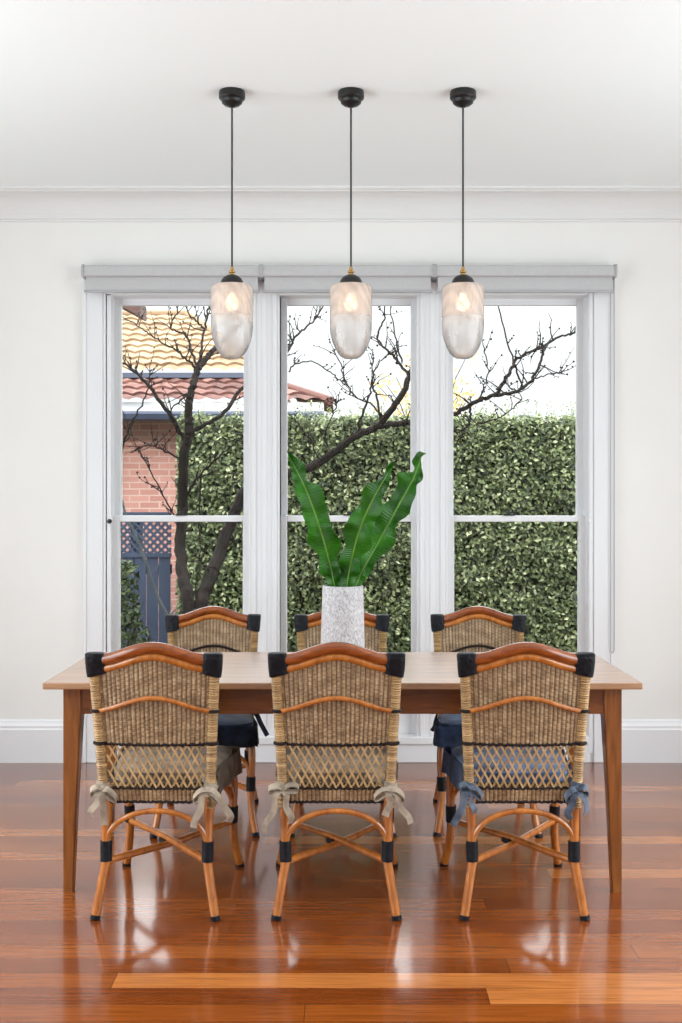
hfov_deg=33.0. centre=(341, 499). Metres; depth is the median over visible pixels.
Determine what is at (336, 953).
floor
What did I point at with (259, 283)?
trim
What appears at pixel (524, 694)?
rattan chair
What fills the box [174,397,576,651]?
clipped hedge
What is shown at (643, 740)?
baseboard
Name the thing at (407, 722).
window
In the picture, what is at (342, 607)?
ceramic vase
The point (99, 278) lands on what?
roller blind
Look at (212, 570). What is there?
bare tree
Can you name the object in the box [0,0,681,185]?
ceiling
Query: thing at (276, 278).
roller blind
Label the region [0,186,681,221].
trim
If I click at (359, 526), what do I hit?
frond
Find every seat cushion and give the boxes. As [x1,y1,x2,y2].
[87,745,241,828]
[217,714,268,747]
[261,745,412,833]
[430,714,462,747]
[441,745,589,826]
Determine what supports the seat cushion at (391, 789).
on the rattan chair at (335, 694)
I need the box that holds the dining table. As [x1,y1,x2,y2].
[42,652,642,892]
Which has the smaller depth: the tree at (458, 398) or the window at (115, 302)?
the window at (115, 302)
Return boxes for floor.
[0,762,681,1022]
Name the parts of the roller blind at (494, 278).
pull chain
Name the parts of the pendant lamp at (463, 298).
lamp shade, lamp shade, cord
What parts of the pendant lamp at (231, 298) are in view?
lamp shade, lamp shade, cord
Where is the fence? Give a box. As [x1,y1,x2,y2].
[121,512,171,646]
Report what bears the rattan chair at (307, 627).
on the floor
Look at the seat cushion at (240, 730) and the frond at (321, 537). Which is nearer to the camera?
the frond at (321, 537)
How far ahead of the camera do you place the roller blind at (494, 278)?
6.15 m
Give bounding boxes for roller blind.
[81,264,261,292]
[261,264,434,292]
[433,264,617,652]
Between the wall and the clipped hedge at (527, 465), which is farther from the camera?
the clipped hedge at (527, 465)
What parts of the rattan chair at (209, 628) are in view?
leg, post, crest rail, crest rail, curved rail, leg, leg, post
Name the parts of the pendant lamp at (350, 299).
lamp shade, lamp shade, cord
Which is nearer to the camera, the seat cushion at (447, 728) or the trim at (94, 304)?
the seat cushion at (447, 728)
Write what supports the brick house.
on the ground
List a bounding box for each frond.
[287,451,340,586]
[338,462,393,586]
[354,451,425,586]
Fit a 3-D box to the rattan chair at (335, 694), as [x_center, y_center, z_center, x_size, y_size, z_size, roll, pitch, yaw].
[-0.017,0.950,4.154,0.478,0.953,0.662,0,0,0]
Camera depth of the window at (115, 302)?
6.30 m
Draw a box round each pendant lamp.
[211,87,252,358]
[330,87,371,358]
[442,87,483,358]
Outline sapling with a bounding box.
[122,500,181,615]
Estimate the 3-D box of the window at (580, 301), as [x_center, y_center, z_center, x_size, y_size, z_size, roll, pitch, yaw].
[0.961,0.090,6.325,0.795,2.460,0.206,0,0,0]
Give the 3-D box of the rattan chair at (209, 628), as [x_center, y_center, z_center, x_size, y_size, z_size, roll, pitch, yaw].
[-0.591,0.964,5.152,0.464,0.924,0.642,0,0,-3]
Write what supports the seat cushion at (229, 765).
on the rattan chair at (147, 694)
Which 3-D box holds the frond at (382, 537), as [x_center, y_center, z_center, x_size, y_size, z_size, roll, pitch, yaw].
[0.186,0.125,4.581,0.331,0.641,0.096,0,0,-12]
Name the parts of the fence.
post, rail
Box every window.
[107,294,248,651]
[280,294,416,733]
[447,294,591,735]
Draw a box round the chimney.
[122,306,146,321]
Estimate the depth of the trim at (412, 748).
6.22 m
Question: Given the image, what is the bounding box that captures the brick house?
[121,310,333,641]
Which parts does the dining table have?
leg, leg, leg, leg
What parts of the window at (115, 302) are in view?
sash, sash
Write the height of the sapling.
1.772 m
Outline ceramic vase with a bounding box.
[321,585,364,647]
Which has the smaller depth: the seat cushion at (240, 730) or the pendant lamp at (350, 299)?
the pendant lamp at (350, 299)
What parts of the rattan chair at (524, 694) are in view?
leg, post, leg, seat, curved rail, crest rail, crest rail, leg, leg, post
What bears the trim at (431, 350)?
attached to the wall
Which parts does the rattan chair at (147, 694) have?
post, leg, leg, crest rail, crest rail, curved rail, seat, leg, post, leg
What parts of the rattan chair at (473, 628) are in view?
leg, post, leg, curved rail, crest rail, crest rail, post, leg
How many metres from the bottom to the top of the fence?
1.670 m
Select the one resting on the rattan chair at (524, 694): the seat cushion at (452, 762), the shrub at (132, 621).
the seat cushion at (452, 762)
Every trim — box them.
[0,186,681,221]
[83,279,106,762]
[106,282,588,293]
[117,733,588,762]
[249,282,280,736]
[416,282,446,736]
[588,280,613,762]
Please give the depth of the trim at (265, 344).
6.23 m
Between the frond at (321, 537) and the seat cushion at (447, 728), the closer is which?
the frond at (321, 537)
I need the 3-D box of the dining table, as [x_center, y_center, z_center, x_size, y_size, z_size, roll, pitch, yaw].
[0.004,1.038,4.540,2.151,0.765,0.840,0,0,0]
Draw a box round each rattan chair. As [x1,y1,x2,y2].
[85,642,244,921]
[149,606,260,837]
[268,642,404,920]
[290,611,396,837]
[430,606,542,837]
[440,642,594,920]
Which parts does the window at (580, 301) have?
sash, sash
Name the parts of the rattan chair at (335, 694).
leg, post, leg, crest rail, curved rail, crest rail, seat, leg, post, leg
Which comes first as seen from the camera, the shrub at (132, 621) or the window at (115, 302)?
the window at (115, 302)
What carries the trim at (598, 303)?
attached to the wall
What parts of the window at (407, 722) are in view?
sash, sash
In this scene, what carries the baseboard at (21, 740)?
attached to the wall
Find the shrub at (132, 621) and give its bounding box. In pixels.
[121,560,152,648]
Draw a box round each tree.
[122,306,575,613]
[369,353,485,419]
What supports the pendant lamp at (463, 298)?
hanging from the ceiling
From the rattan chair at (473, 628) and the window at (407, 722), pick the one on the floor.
the rattan chair at (473, 628)
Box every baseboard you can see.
[0,719,82,762]
[622,719,681,762]
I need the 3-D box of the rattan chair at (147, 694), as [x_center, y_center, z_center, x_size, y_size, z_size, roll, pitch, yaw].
[-0.623,0.950,4.154,0.478,0.953,0.662,0,0,2]
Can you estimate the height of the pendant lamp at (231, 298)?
1.087 m
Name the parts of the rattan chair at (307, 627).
leg, post, crest rail, crest rail, post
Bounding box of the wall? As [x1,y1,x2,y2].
[0,222,681,761]
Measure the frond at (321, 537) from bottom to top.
0.637 m
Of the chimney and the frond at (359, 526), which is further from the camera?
the chimney

